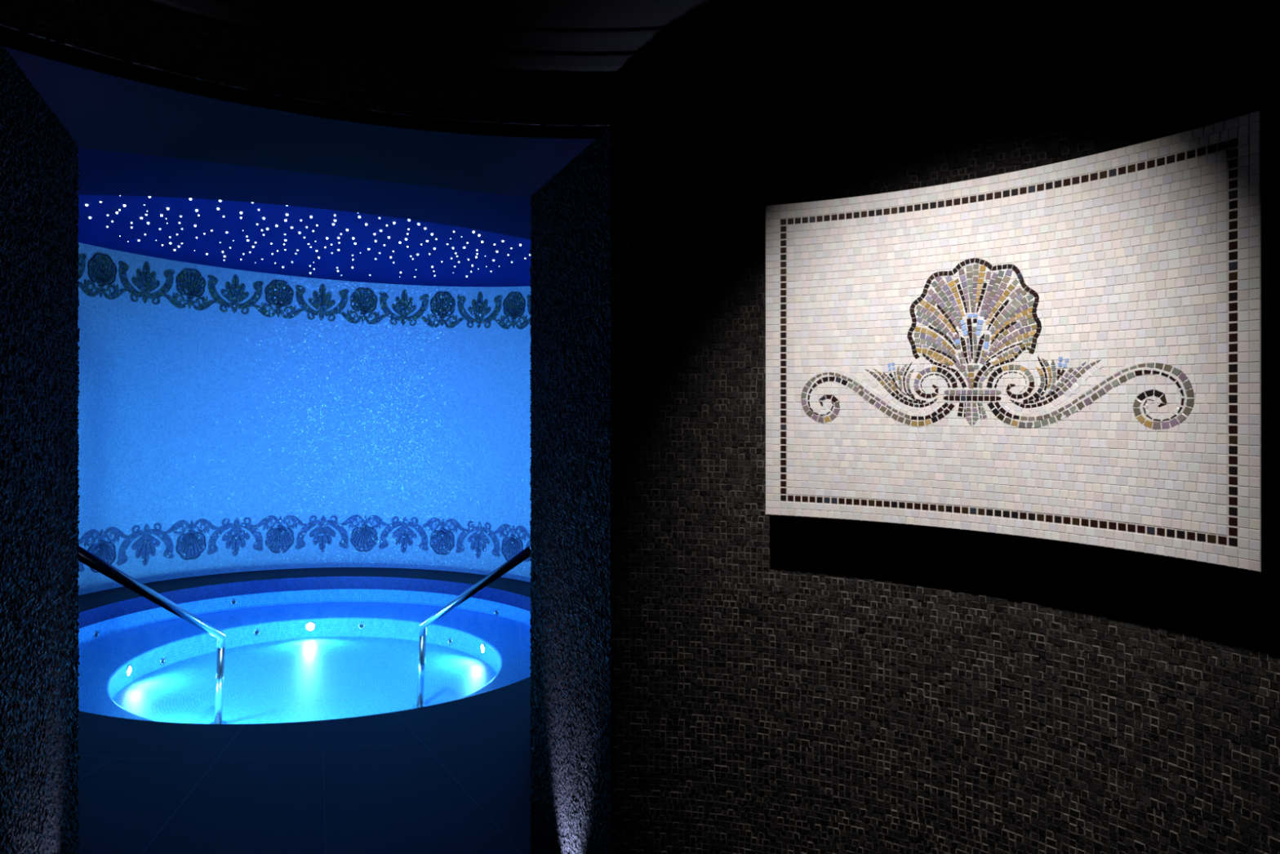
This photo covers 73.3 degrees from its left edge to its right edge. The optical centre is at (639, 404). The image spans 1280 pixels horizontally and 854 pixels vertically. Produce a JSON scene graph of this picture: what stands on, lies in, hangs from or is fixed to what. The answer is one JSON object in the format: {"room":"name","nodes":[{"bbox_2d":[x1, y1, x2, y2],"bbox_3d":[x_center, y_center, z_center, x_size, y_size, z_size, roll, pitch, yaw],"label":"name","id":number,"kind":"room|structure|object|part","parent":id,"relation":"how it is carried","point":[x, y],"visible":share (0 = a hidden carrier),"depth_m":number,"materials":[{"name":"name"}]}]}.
{"room":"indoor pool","nodes":[
{"label":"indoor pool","id":0,"kind":"room"},
{"bbox_2d":[0,44,79,853],"bbox_3d":[-1.367,0.438,1.863,0.129,2.225,0.820,0,0,-23],"label":"wall","id":1,"kind":"structure","parent":0,"point":[39,168],"depth_m":1.86,"materials":[{"name":"black tile"}]},
{"bbox_2d":[77,242,531,595],"bbox_3d":[-2.008,0.196,5.580,4.308,2.619,3.933,0,0,-18],"label":"wall","id":2,"kind":"structure","parent":0,"point":[211,414],"depth_m":7.15,"materials":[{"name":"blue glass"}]},
{"bbox_2d":[77,253,530,328],"bbox_3d":[-2.284,-0.834,6.551,3.910,0.469,1.621,0,0,-18],"label":"frieze","id":3,"kind":"object","parent":2,"relation":"attached to","point":[102,270],"visible":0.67,"depth_m":7.14,"materials":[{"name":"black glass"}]},
{"bbox_2d":[77,514,530,572],"bbox_3d":[-2.320,1.117,6.566,3.896,0.476,1.621,0,0,-16],"label":"frieze","id":4,"kind":"object","parent":2,"relation":"attached to","point":[190,544],"visible":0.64,"depth_m":7.16,"materials":[{"name":"tile"}]},
{"bbox_2d":[77,567,531,853],"bbox_3d":[-1.906,1.467,4.266,4.551,0.277,6.290,0,0,-19],"label":"floor","id":5,"kind":"structure","parent":0,"point":[453,776],"depth_m":3.33,"materials":[{"name":"tile"}]},
{"bbox_2d":[77,576,531,724],"bbox_3d":[-2.019,1.585,5.431,3.231,0.477,3.227,0,0,15],"label":"hot tub","id":6,"kind":"object","parent":5,"relation":"in","point":[286,673],"visible":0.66,"depth_m":5.93,"materials":[{"name":"blue tile"}]},
{"bbox_2d":[93,630,99,638],"bbox_3d":[-3.605,1.526,5.710,0.009,0.052,0.052,0,0,10],"label":"water jet","id":7,"kind":"object","parent":6,"relation":"on","point":[95,633],"visible":1,"depth_m":5.71,"materials":[{"name":"silver metal"}]},
{"bbox_2d":[125,663,132,677],"bbox_3d":[-3.144,1.641,5.300,0.010,0.080,0.080,0,0,-7],"label":"underwater light","id":8,"kind":"object","parent":6,"relation":"attached to","point":[129,670],"visible":1,"depth_m":5.29,"materials":[{"name":"white glass"}]},
{"bbox_2d":[78,546,226,724],"bbox_3d":[-2.046,1.063,3.658,0.090,1.402,2.300,0,0,-14],"label":"handrail","id":9,"kind":"object","parent":6,"relation":"on","point":[86,557],"visible":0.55,"depth_m":3.73,"materials":[{"name":"silver metal"}]},
{"bbox_3d":[-2.028,0.855,3.651,0.042,0.958,2.263,0,0,-14],"label":"rail","id":10,"kind":"part","parent":9,"relation":"part of","materials":[{"name":"silver metal"}]},
{"bbox_3d":[-2.309,1.546,4.729,0.039,0.425,0.039,2,0,0],"label":"post","id":11,"kind":"part","parent":9,"relation":"part of","materials":[{"name":"silver metal"}]},
{"bbox_2d":[159,657,165,665],"bbox_3d":[-3.132,1.686,5.650,0.009,0.052,0.052,0,0,11],"label":"water jet","id":12,"kind":"object","parent":6,"relation":"on","point":[162,660],"visible":1,"depth_m":5.65,"materials":[{"name":"silver metal"}]},
{"bbox_2d":[230,598,237,604],"bbox_3d":[-3.118,1.517,6.607,0.052,0.052,0.008,0,0,-43],"label":"water jet","id":13,"kind":"object","parent":6,"relation":"attached to","point":[233,602],"visible":1,"depth_m":6.61,"materials":[{"name":"silver metal"}]},
{"bbox_2d":[253,628,260,635],"bbox_3d":[-2.787,1.659,6.262,0.052,0.052,0.008,0,0,-42],"label":"water jet","id":14,"kind":"object","parent":6,"relation":"attached to","point":[255,631],"visible":1,"depth_m":6.26,"materials":[{"name":"silver metal"}]},
{"bbox_2d":[304,621,315,631],"bbox_3d":[-2.475,1.670,6.464,0.080,0.080,0.009,0,0,-23],"label":"underwater light","id":15,"kind":"object","parent":6,"relation":"attached to","point":[309,626],"visible":1,"depth_m":6.46,"materials":[{"name":"white glass"}]},
{"bbox_2d":[358,622,364,629],"bbox_3d":[-2.120,1.688,6.554,0.052,0.052,0.007,0,0,-5],"label":"water jet","id":16,"kind":"object","parent":6,"relation":"attached to","point":[361,625],"visible":1,"depth_m":6.55,"materials":[{"name":"silver metal"}]},
{"bbox_2d":[447,637,453,644],"bbox_3d":[-1.406,1.753,6.370,0.052,0.052,0.008,0,0,33],"label":"water jet","id":17,"kind":"object","parent":6,"relation":"attached to","point":[450,641],"visible":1,"depth_m":6.37,"materials":[{"name":"silver metal"}]},
{"bbox_2d":[412,542,530,708],"bbox_3d":[-0.867,1.166,4.272,0.089,1.283,2.002,0,0,-28],"label":"handrail","id":18,"kind":"object","parent":6,"relation":"on","point":[524,554],"visible":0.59,"depth_m":4.51,"materials":[{"name":"silver metal"}]},
{"bbox_3d":[-1.301,1.588,5.120,0.039,0.428,0.039,2,0,0],"label":"post","id":19,"kind":"part","parent":18,"relation":"part of","materials":[{"name":"silver metal"}]},
{"bbox_3d":[-0.848,0.957,4.268,0.041,0.836,1.961,0,0,-27],"label":"rail","id":20,"kind":"part","parent":18,"relation":"part of","materials":[{"name":"silver metal"}]},
{"bbox_2d":[480,642,485,653],"bbox_3d":[-1.115,1.729,6.092,0.010,0.080,0.080,0,0,-36],"label":"underwater light","id":21,"kind":"object","parent":6,"relation":"attached to","point":[482,647],"visible":1,"depth_m":6.08,"materials":[{"name":"white glass"}]},
{"bbox_2d":[493,608,499,615],"bbox_3d":[-1.128,1.636,6.769,0.052,0.052,0.008,0,0,34],"label":"water jet","id":22,"kind":"object","parent":6,"relation":"on","point":[496,612],"visible":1,"depth_m":6.77,"materials":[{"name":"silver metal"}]},
{"bbox_2d":[77,195,531,287],"bbox_3d":[-1.908,-1.053,5.431,4.208,0.241,4.210,0,0,2],"label":"ceiling","id":23,"kind":"structure","parent":0,"point":[118,235],"depth_m":5.48,"materials":[{"name":"blue paint"}]},
{"bbox_2d":[77,147,531,239],"bbox_3d":[-1.183,-0.902,3.115,2.082,0.283,1.475,0,0,-18],"label":"ceiling","id":24,"kind":"structure","parent":0,"point":[101,172],"depth_m":3.24,"materials":[{"name":"blue paint"}]},
{"bbox_2d":[0,0,612,138],"bbox_3d":[-0.674,-0.738,1.916,1.335,0.125,0.270,0,0,-28],"label":"wall","id":25,"kind":"structure","parent":0,"point":[163,29],"depth_m":1.92,"materials":[{"name":"black stone"}]},
{"bbox_2d":[0,0,612,197],"bbox_3d":[-0.756,-0.700,2.162,1.295,0.050,0.818,0,0,-26],"label":"ceiling","id":26,"kind":"structure","parent":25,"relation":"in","point":[98,110],"depth_m":2.13,"materials":[{"name":"black paint"}]},
{"bbox_2d":[529,125,614,853],"bbox_3d":[-0.160,0.438,2.471,0.129,2.225,0.783,0,0,-22],"label":"wall","id":27,"kind":"structure","parent":0,"point":[572,539],"depth_m":2.36,"materials":[{"name":"black tile"}]},
{"bbox_2d":[131,0,1031,75],"bbox_3d":[-0.116,-0.850,0.868,2.640,0.100,2.640,0,0,0],"label":"ceiling","id":28,"kind":"structure","parent":0,"point":[548,37],"depth_m":1.92,"materials":[{"name":"black paint"}]},
{"bbox_2d":[612,0,1279,853],"bbox_3d":[0.723,0.350,1.486,0.562,2.300,2.067,0,0,-36],"label":"wall","id":29,"kind":"structure","parent":0,"point":[783,684],"depth_m":1.89,"materials":[{"name":"black tile"}]},
{"bbox_2d":[765,109,1279,572],"bbox_3d":[0.666,-0.095,1.648,0.211,0.681,0.988,0,0,-45],"label":"mosaic panel","id":30,"kind":"object","parent":29,"relation":"attached to","point":[1085,350],"visible":1,"depth_m":1.56,"materials":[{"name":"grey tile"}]}
]}

